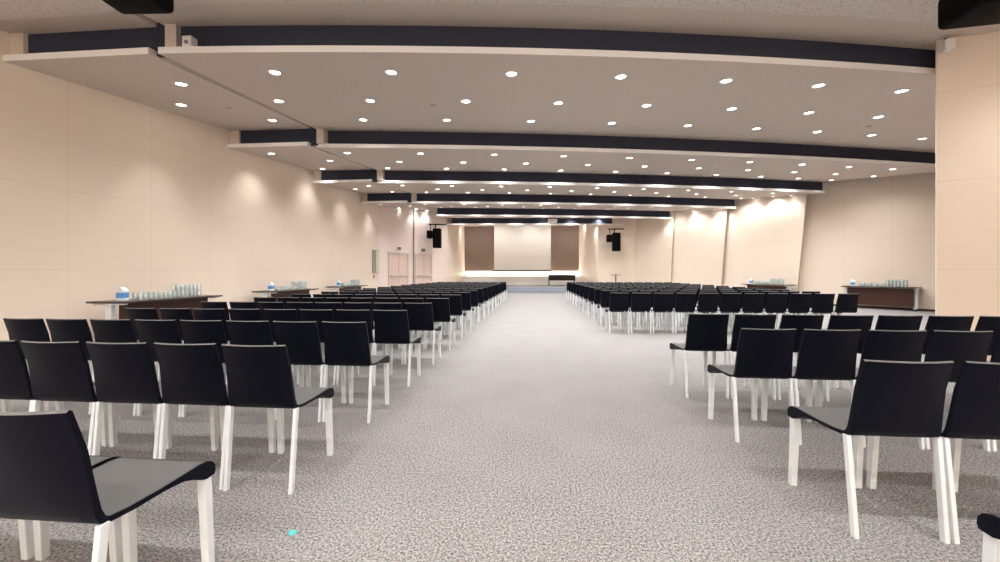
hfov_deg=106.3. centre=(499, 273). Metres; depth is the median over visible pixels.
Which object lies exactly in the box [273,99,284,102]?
recessed light
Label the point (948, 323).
chair
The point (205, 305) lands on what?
chair
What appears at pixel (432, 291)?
chair
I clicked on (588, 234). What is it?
wall
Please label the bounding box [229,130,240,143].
trim
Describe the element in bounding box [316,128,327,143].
trim
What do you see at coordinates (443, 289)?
chair
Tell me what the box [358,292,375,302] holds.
chair
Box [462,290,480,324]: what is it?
chair
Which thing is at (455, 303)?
chair
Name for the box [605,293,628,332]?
chair
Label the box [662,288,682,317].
chair
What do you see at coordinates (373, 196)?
beam
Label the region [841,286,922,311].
table
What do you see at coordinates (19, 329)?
chair
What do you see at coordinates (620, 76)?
recessed light
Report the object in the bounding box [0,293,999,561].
floor
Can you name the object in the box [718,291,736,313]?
chair
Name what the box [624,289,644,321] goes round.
chair
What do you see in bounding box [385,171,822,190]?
ceiling
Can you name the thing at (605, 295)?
chair
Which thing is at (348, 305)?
chair
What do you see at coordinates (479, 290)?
chair
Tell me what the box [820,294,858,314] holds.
chair
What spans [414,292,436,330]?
chair
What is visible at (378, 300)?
chair
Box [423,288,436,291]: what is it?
chair
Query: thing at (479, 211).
ceiling
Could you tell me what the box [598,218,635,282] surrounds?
wall
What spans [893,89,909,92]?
recessed light
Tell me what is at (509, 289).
step
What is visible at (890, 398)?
chair
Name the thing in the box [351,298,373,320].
chair
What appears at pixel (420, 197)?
ceiling
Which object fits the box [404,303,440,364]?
chair
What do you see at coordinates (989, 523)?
chair
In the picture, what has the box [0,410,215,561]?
chair
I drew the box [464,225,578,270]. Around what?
wall
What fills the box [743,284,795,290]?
folding table
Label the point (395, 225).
wall
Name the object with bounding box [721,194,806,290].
wall
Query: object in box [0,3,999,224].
ceiling
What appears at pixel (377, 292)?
chair
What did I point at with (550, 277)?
desk
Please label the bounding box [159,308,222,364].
chair
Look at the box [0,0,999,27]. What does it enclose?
ceiling
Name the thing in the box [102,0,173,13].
ceiling speaker
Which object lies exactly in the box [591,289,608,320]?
chair
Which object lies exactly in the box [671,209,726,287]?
wall
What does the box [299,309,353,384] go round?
chair
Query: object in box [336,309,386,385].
chair
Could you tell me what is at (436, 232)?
grille
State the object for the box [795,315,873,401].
chair
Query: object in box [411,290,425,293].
chair
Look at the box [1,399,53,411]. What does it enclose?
chair
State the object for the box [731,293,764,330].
chair
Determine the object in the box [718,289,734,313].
chair
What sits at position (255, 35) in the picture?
ceiling
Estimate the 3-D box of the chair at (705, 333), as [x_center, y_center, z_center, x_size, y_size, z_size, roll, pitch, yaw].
[1.946,0.764,3.677,0.393,0.791,0.505,0,0,5]
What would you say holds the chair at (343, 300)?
on the floor at (545, 433)
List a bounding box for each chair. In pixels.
[0,340,108,445]
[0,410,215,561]
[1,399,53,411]
[3,318,50,406]
[18,519,34,559]
[20,340,158,454]
[33,455,122,561]
[46,318,94,413]
[86,341,218,458]
[90,319,136,415]
[125,308,160,380]
[135,319,181,416]
[153,342,275,489]
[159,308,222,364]
[180,320,226,416]
[193,308,229,343]
[201,301,229,319]
[221,344,333,494]
[226,320,303,386]
[228,309,262,320]
[229,302,275,344]
[253,297,275,308]
[257,302,284,320]
[263,309,320,383]
[273,321,345,421]
[277,297,299,308]
[286,302,313,320]
[292,294,310,301]
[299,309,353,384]
[302,297,324,309]
[313,294,331,301]
[315,302,342,321]
[321,291,337,297]
[322,321,389,422]
[326,297,348,309]
[334,294,352,301]
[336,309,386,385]
[339,292,355,297]
[344,290,358,293]
[344,302,382,350]
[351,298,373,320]
[355,294,374,309]
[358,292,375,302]
[360,290,375,296]
[362,288,376,293]
[373,310,420,386]
[374,303,412,363]
[375,298,399,348]
[376,294,395,297]
[377,290,391,291]
[377,292,393,293]
[394,290,408,294]
[396,292,412,297]
[398,294,423,336]
[400,298,430,349]
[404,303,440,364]
[408,288,420,291]
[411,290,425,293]
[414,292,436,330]
[419,294,444,336]
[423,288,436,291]
[425,298,455,349]
[427,290,442,294]
[434,292,455,330]
[438,288,455,317]
[441,295,465,338]
[445,290,463,324]
[452,292,473,330]
[454,288,470,319]
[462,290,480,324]
[469,288,485,319]
[475,287,489,315]
[480,286,493,310]
[484,285,496,308]
[487,284,498,306]
[493,283,503,302]
[496,282,504,300]
[498,284,501,304]
[566,282,574,299]
[568,283,577,300]
[570,283,580,302]
[572,284,581,304]
[575,284,586,306]
[578,285,591,308]
[582,286,596,312]
[586,287,602,316]
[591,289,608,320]
[597,291,617,325]
[601,287,618,316]
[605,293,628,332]
[608,289,626,320]
[616,291,637,326]
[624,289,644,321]
[626,293,650,333]
[634,291,657,326]
[641,289,662,321]
[647,293,673,333]
[651,288,665,316]
[652,286,669,308]
[654,291,676,326]
[659,289,679,321]
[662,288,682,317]
[667,293,695,333]
[669,314,728,398]
[673,291,696,326]
[681,289,697,321]
[689,293,718,313]
[691,291,716,313]
[693,289,715,313]
[707,328,796,442]
[710,293,741,330]
[711,314,776,399]
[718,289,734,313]
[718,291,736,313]
[729,291,757,324]
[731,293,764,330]
[737,289,752,313]
[753,289,770,313]
[753,293,787,313]
[758,291,778,327]
[761,329,860,444]
[763,289,789,309]
[768,291,799,325]
[775,293,810,328]
[776,314,823,400]
[787,291,819,314]
[787,359,953,543]
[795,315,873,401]
[797,293,834,314]
[815,329,926,448]
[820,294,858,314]
[836,315,922,388]
[866,361,999,543]
[921,315,973,361]
[924,330,993,450]
[949,438,961,491]
[975,316,999,355]
[977,513,999,561]
[990,332,999,450]
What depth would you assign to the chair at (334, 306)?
4.84 m
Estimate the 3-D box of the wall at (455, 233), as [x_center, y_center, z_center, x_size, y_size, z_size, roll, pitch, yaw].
[-2.917,-1.230,24.987,0.120,4.780,5.850,0,0,5]
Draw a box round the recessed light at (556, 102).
[553,101,562,104]
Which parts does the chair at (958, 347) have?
leg, backrest, leg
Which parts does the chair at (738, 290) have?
backrest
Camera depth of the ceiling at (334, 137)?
8.92 m
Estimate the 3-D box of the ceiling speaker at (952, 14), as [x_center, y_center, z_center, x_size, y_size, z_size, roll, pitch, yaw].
[5.156,-2.895,3.773,0.900,0.510,0.516,0,0,11]
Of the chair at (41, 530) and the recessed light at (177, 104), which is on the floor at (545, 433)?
the chair at (41, 530)
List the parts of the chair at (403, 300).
backrest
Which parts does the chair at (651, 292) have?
backrest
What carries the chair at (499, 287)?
on the floor at (545, 433)
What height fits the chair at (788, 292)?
0.791 m
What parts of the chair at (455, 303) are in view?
backrest, leg, leg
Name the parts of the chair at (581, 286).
backrest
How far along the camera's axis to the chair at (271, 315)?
3.92 m
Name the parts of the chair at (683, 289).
backrest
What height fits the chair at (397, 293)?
0.791 m
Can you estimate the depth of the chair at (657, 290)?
9.06 m
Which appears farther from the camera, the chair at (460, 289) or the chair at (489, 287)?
the chair at (489, 287)
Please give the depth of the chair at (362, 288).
9.61 m
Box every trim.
[9,32,27,53]
[165,24,180,46]
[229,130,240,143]
[314,170,320,179]
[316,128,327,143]
[362,193,367,200]
[377,170,383,180]
[411,193,416,201]
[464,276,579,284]
[466,275,578,275]
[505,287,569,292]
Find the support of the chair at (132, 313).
on the floor at (545, 433)
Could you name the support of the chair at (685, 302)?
on the floor at (545, 433)
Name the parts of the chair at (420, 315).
leg, leg, backrest, seat, leg, leg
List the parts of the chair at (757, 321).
leg, leg, leg, backrest, leg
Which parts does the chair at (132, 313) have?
backrest, leg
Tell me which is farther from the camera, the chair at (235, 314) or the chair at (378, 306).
the chair at (378, 306)
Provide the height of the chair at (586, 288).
0.791 m
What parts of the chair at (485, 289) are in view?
backrest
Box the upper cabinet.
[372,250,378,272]
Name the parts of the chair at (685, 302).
leg, leg, seat, backrest, leg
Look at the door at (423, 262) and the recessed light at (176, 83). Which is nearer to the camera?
the recessed light at (176, 83)
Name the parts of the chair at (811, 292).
backrest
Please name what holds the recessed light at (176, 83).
in the ceiling at (327, 87)
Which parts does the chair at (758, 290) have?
backrest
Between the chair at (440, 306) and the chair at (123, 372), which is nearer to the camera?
the chair at (123, 372)
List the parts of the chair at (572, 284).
backrest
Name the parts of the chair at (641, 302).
leg, leg, backrest, leg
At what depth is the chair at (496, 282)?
15.95 m
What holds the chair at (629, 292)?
on the floor at (545, 433)
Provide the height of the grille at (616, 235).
0.970 m
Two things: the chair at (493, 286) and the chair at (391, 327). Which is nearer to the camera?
the chair at (391, 327)
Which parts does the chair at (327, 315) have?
backrest, leg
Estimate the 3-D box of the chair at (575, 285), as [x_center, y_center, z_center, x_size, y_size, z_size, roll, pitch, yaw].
[2.914,0.764,14.025,0.393,0.791,0.505,0,0,5]
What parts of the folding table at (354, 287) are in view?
modesty panel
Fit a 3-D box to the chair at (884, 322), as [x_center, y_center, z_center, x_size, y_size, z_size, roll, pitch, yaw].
[3.585,0.764,3.554,0.393,0.791,0.505,0,0,5]
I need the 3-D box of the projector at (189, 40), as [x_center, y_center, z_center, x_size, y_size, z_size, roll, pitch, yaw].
[-4.043,-3.006,4.884,0.130,0.140,0.108,0,0,5]
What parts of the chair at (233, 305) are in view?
backrest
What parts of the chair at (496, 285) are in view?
backrest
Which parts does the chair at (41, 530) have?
leg, seat, leg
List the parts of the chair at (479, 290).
backrest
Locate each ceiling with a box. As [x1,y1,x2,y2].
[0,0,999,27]
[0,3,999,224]
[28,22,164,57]
[181,25,934,67]
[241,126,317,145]
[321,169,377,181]
[328,131,934,163]
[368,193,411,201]
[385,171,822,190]
[408,207,450,218]
[417,194,734,206]
[437,208,669,216]
[451,218,611,223]
[463,225,561,225]
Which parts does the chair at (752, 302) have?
backrest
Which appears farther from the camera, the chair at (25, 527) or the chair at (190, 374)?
the chair at (190, 374)
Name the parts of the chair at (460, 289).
backrest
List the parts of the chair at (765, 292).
backrest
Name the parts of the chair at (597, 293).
backrest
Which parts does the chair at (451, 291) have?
backrest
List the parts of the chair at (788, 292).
backrest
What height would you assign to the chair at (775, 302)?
0.791 m
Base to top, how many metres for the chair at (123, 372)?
0.791 m
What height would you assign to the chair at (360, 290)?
0.791 m
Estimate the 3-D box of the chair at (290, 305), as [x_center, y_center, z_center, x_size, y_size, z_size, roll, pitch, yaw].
[-2.599,0.764,5.108,0.393,0.791,0.505,0,0,5]
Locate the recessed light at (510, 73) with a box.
[505,71,517,76]
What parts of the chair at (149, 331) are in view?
leg, backrest, leg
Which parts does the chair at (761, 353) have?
leg, leg, seat, leg, backrest, leg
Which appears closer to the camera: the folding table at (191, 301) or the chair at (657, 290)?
the folding table at (191, 301)
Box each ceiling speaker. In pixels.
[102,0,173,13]
[938,0,999,29]
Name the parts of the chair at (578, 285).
backrest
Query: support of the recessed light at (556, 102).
in the ceiling at (327, 87)
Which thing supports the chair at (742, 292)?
on the floor at (545, 433)
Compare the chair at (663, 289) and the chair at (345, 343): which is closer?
the chair at (345, 343)
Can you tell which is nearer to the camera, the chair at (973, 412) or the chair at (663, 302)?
the chair at (973, 412)
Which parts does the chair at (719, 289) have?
backrest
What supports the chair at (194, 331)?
on the floor at (545, 433)
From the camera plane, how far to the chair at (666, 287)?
10.83 m
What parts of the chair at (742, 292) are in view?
backrest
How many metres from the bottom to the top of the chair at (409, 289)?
0.791 m
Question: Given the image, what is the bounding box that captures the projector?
[548,218,556,222]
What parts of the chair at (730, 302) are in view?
backrest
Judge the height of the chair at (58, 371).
0.791 m
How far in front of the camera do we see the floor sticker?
1.68 m
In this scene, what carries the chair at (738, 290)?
on the floor at (545, 433)
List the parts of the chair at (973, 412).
leg, leg, leg, seat, backrest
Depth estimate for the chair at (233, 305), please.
4.94 m
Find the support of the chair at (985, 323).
on the floor at (545, 433)
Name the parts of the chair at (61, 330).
backrest, leg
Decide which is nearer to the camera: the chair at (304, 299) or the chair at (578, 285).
the chair at (304, 299)
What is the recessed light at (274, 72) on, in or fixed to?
in the ceiling at (327, 87)
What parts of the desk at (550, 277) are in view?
panel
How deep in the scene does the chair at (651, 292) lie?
8.18 m
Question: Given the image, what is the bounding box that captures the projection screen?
[494,225,550,271]
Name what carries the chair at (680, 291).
on the floor at (545, 433)
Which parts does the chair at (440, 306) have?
backrest, seat, leg, leg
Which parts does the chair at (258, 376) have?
leg, backrest, leg, leg, seat, leg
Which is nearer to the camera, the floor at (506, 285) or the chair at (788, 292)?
the chair at (788, 292)
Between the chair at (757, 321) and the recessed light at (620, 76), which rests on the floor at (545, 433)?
the chair at (757, 321)
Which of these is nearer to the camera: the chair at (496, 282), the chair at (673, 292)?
the chair at (673, 292)
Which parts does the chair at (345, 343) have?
leg, backrest, leg, seat, leg, leg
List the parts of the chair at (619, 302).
leg, backrest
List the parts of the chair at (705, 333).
leg, seat, leg, leg, backrest, leg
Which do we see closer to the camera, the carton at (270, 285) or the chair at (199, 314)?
the chair at (199, 314)
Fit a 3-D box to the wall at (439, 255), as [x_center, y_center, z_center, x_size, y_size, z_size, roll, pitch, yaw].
[-3.401,-1.230,20.997,0.120,4.780,2.225,0,0,13]
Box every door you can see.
[388,252,408,286]
[415,254,431,283]
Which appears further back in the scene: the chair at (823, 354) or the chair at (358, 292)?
the chair at (358, 292)
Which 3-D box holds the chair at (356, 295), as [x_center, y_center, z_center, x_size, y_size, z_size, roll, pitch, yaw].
[-2.425,0.764,6.963,0.393,0.791,0.505,0,0,5]
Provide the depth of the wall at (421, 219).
19.38 m
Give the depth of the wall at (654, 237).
20.61 m
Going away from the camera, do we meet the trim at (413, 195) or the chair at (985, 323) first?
the chair at (985, 323)
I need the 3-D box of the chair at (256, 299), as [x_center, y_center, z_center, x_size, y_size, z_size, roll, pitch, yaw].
[-3.696,0.764,6.123,0.393,0.791,0.505,0,0,5]
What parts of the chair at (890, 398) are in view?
leg, leg, seat, leg, backrest, leg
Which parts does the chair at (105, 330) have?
backrest, leg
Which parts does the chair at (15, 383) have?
backrest, leg, leg, leg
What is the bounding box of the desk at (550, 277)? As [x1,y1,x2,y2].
[548,275,574,285]
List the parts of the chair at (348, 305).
backrest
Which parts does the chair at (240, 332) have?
backrest, leg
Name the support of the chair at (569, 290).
on the floor at (545, 433)
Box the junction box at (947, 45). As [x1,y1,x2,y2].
[940,37,955,53]
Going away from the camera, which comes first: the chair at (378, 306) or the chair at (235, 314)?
the chair at (235, 314)
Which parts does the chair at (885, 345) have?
leg, backrest, leg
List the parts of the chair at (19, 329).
backrest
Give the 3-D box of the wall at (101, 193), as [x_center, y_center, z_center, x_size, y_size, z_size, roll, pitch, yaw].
[-7.247,-1.230,1.386,0.120,4.780,14.428,0,0,8]
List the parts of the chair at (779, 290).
backrest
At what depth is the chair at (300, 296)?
6.82 m
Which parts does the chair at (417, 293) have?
backrest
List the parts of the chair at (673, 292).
backrest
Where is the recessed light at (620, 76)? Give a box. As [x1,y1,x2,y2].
[615,74,626,78]
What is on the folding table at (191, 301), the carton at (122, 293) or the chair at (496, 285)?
the carton at (122, 293)
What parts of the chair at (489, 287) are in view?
backrest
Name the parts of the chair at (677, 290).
backrest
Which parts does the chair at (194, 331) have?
leg, backrest, leg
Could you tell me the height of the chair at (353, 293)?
0.791 m
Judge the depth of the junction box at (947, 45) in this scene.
5.06 m
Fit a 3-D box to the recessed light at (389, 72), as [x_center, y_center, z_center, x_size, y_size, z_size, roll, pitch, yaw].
[-1.573,-2.919,5.423,0.182,0.047,0.180,0,0,14]
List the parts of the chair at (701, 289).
backrest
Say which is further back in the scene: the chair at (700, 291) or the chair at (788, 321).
the chair at (700, 291)
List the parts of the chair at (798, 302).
leg, backrest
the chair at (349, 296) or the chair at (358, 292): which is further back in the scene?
the chair at (358, 292)
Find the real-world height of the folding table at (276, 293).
0.742 m
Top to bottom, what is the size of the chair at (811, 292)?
0.791 m
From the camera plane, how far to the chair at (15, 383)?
2.12 m
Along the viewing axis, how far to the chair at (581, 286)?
11.99 m
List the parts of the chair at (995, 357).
leg, backrest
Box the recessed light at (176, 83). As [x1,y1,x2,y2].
[173,82,188,85]
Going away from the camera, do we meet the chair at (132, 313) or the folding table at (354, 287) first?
the chair at (132, 313)
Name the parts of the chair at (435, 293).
backrest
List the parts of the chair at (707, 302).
backrest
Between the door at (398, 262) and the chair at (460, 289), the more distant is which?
the door at (398, 262)
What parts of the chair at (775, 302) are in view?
backrest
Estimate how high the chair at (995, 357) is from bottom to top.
0.791 m
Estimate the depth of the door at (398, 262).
18.13 m
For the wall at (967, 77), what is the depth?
5.07 m
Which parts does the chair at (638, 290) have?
backrest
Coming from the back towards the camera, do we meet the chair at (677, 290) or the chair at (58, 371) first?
the chair at (677, 290)
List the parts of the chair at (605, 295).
backrest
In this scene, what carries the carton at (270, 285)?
on the folding table at (276, 293)
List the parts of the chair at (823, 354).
leg, leg, leg, seat, backrest, leg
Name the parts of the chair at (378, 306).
backrest, leg, leg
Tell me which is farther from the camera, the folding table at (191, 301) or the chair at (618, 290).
the chair at (618, 290)
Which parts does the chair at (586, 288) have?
backrest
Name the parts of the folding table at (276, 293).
modesty panel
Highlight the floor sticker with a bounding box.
[288,530,296,534]
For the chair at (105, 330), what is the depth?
3.06 m
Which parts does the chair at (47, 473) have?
backrest, leg, leg, seat, leg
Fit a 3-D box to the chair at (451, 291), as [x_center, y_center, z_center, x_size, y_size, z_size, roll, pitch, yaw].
[-1.065,0.764,8.730,0.393,0.791,0.505,0,0,5]
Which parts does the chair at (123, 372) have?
leg, backrest, seat, leg, leg, leg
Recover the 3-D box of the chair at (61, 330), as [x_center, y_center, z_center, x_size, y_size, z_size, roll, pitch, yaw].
[-3.556,0.764,3.301,0.393,0.791,0.505,0,0,5]
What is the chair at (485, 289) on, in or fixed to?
on the floor at (545, 433)
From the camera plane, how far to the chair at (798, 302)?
7.05 m
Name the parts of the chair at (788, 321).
leg, backrest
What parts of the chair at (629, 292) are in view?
backrest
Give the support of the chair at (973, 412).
on the floor at (545, 433)
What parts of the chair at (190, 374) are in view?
leg, backrest, leg, leg, leg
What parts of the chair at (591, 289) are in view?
backrest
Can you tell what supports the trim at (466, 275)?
attached to the wall at (588, 234)
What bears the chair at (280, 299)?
on the floor at (545, 433)
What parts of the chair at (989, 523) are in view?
seat, leg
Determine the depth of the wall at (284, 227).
10.64 m
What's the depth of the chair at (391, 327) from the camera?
3.86 m
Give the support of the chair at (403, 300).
on the floor at (545, 433)
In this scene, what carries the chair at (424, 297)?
on the floor at (545, 433)
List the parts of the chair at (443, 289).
backrest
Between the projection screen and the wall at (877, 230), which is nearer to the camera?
the wall at (877, 230)
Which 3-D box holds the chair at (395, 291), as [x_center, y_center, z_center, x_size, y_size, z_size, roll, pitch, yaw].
[-2.248,0.764,8.833,0.393,0.791,0.505,0,0,5]
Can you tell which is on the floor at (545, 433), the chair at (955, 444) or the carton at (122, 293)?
the chair at (955, 444)
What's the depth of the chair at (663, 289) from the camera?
9.94 m
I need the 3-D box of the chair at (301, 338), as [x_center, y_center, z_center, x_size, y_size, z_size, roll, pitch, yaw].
[-1.584,0.764,3.140,0.393,0.791,0.505,0,0,5]
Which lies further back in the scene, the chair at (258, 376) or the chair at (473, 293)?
the chair at (473, 293)
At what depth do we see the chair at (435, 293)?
7.57 m
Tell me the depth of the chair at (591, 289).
10.13 m
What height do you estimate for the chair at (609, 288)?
0.791 m
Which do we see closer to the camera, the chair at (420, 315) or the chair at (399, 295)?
the chair at (420, 315)
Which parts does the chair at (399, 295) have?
backrest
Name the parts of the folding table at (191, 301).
modesty panel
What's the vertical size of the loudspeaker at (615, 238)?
1.310 m
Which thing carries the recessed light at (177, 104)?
in the ceiling at (327, 87)
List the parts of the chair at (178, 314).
backrest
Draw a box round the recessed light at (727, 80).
[719,78,732,82]
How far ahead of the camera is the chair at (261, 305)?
4.90 m
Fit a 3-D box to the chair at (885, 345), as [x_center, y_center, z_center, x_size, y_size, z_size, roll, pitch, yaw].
[2.631,0.764,2.683,0.393,0.791,0.505,0,0,5]
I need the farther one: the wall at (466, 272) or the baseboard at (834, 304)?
the wall at (466, 272)
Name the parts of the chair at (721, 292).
backrest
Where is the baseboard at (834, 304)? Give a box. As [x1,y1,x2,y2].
[834,304,934,310]
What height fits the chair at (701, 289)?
0.791 m
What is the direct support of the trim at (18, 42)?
attached to the wall at (101, 193)
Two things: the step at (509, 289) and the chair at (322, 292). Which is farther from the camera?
the step at (509, 289)
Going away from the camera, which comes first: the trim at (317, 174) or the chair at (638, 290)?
the chair at (638, 290)
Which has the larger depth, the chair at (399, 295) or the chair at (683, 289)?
the chair at (683, 289)
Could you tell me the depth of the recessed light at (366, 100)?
6.58 m
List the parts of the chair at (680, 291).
backrest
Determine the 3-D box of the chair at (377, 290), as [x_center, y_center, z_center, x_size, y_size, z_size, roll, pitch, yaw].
[-2.644,0.764,8.855,0.393,0.791,0.505,0,0,5]
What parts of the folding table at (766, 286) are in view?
modesty panel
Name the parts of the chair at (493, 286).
backrest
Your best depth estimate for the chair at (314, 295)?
6.79 m
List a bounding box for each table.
[86,295,222,319]
[252,288,318,301]
[327,285,367,293]
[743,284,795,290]
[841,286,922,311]
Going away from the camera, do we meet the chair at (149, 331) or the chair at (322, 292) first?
the chair at (149, 331)
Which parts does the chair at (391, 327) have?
leg, leg, backrest, leg, seat, leg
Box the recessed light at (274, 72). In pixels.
[268,70,281,74]
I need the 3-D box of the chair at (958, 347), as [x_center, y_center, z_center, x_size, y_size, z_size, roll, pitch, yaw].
[3.032,0.764,2.657,0.393,0.791,0.505,0,0,5]
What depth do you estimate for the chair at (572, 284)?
14.78 m
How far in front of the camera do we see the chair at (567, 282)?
16.65 m
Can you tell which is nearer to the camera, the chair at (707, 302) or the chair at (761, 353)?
the chair at (761, 353)
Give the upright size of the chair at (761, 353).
0.791 m
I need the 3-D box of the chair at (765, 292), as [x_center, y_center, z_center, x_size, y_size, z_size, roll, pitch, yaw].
[5.744,0.764,8.169,0.393,0.791,0.505,0,0,5]
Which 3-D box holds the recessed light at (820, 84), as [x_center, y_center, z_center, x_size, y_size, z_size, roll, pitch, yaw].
[4.928,-2.917,5.802,0.182,0.047,0.180,0,0,14]
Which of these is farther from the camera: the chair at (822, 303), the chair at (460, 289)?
the chair at (460, 289)
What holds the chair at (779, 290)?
on the floor at (545, 433)
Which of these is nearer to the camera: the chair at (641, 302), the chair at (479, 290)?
the chair at (641, 302)
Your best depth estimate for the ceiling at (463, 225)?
27.23 m
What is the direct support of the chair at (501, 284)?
on the floor at (545, 433)
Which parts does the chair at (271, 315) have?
backrest, leg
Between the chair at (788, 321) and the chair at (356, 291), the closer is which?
the chair at (788, 321)
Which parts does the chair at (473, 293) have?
backrest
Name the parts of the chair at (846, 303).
backrest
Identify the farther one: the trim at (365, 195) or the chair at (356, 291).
the trim at (365, 195)
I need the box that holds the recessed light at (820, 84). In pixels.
[811,83,825,87]
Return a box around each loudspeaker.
[427,224,445,247]
[606,228,623,250]
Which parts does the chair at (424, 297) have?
backrest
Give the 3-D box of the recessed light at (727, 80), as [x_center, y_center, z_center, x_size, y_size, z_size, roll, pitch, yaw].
[3.412,-2.917,5.658,0.182,0.047,0.180,0,0,14]
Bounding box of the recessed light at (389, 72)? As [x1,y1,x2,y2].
[385,70,397,74]
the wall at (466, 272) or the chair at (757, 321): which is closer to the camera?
the chair at (757, 321)
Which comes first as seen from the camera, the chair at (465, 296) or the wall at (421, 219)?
the chair at (465, 296)
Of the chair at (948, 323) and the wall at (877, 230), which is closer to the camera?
the chair at (948, 323)
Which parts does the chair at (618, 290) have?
backrest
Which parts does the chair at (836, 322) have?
leg, leg, leg, backrest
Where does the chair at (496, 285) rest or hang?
on the floor at (545, 433)
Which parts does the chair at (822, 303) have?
seat, backrest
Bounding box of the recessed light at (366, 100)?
[365,99,375,102]
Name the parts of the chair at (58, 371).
leg, backrest, leg, leg, leg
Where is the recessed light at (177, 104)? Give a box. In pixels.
[175,103,186,106]
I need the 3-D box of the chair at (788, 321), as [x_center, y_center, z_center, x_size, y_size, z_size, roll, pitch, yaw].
[2.766,0.764,3.617,0.393,0.791,0.505,0,0,5]
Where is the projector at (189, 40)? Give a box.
[182,35,197,46]
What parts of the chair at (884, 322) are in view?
leg, backrest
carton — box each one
[116,287,128,300]
[268,282,273,290]
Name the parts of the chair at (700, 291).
backrest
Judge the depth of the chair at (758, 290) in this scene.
8.83 m
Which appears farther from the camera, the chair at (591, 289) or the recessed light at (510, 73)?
the chair at (591, 289)
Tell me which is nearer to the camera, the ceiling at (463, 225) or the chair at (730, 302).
the chair at (730, 302)
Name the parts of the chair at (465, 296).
backrest, leg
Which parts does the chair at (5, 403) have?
leg, leg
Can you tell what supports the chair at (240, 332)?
on the floor at (545, 433)
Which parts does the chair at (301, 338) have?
backrest, leg, leg, leg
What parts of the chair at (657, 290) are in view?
backrest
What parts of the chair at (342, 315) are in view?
leg, backrest, leg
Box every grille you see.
[433,229,439,246]
[614,233,619,249]
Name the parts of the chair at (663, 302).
leg, leg, backrest, leg, leg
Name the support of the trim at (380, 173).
attached to the ceiling at (327, 87)
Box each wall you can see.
[0,30,227,341]
[228,130,377,319]
[378,206,412,286]
[413,210,431,283]
[432,212,446,281]
[447,218,464,281]
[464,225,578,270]
[465,271,578,275]
[579,225,597,282]
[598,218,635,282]
[636,211,673,282]
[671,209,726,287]
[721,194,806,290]
[798,172,934,308]
[935,31,999,360]
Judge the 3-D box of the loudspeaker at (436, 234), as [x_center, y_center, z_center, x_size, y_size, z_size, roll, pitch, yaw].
[-3.292,-1.960,19.413,0.980,1.260,0.412,0,0,-1]
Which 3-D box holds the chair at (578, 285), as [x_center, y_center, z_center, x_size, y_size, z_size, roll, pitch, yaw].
[2.834,0.764,13.093,0.393,0.791,0.505,0,0,5]
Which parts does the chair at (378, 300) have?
backrest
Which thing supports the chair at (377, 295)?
on the floor at (545, 433)
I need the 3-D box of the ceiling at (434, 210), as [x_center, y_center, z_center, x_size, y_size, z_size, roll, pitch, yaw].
[-4.147,-3.300,20.646,2.240,0.060,3.900,0,0,5]
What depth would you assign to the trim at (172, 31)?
4.90 m
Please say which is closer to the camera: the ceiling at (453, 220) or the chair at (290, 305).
the chair at (290, 305)
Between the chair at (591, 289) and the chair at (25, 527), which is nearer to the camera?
the chair at (25, 527)
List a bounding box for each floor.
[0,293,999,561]
[506,285,566,286]

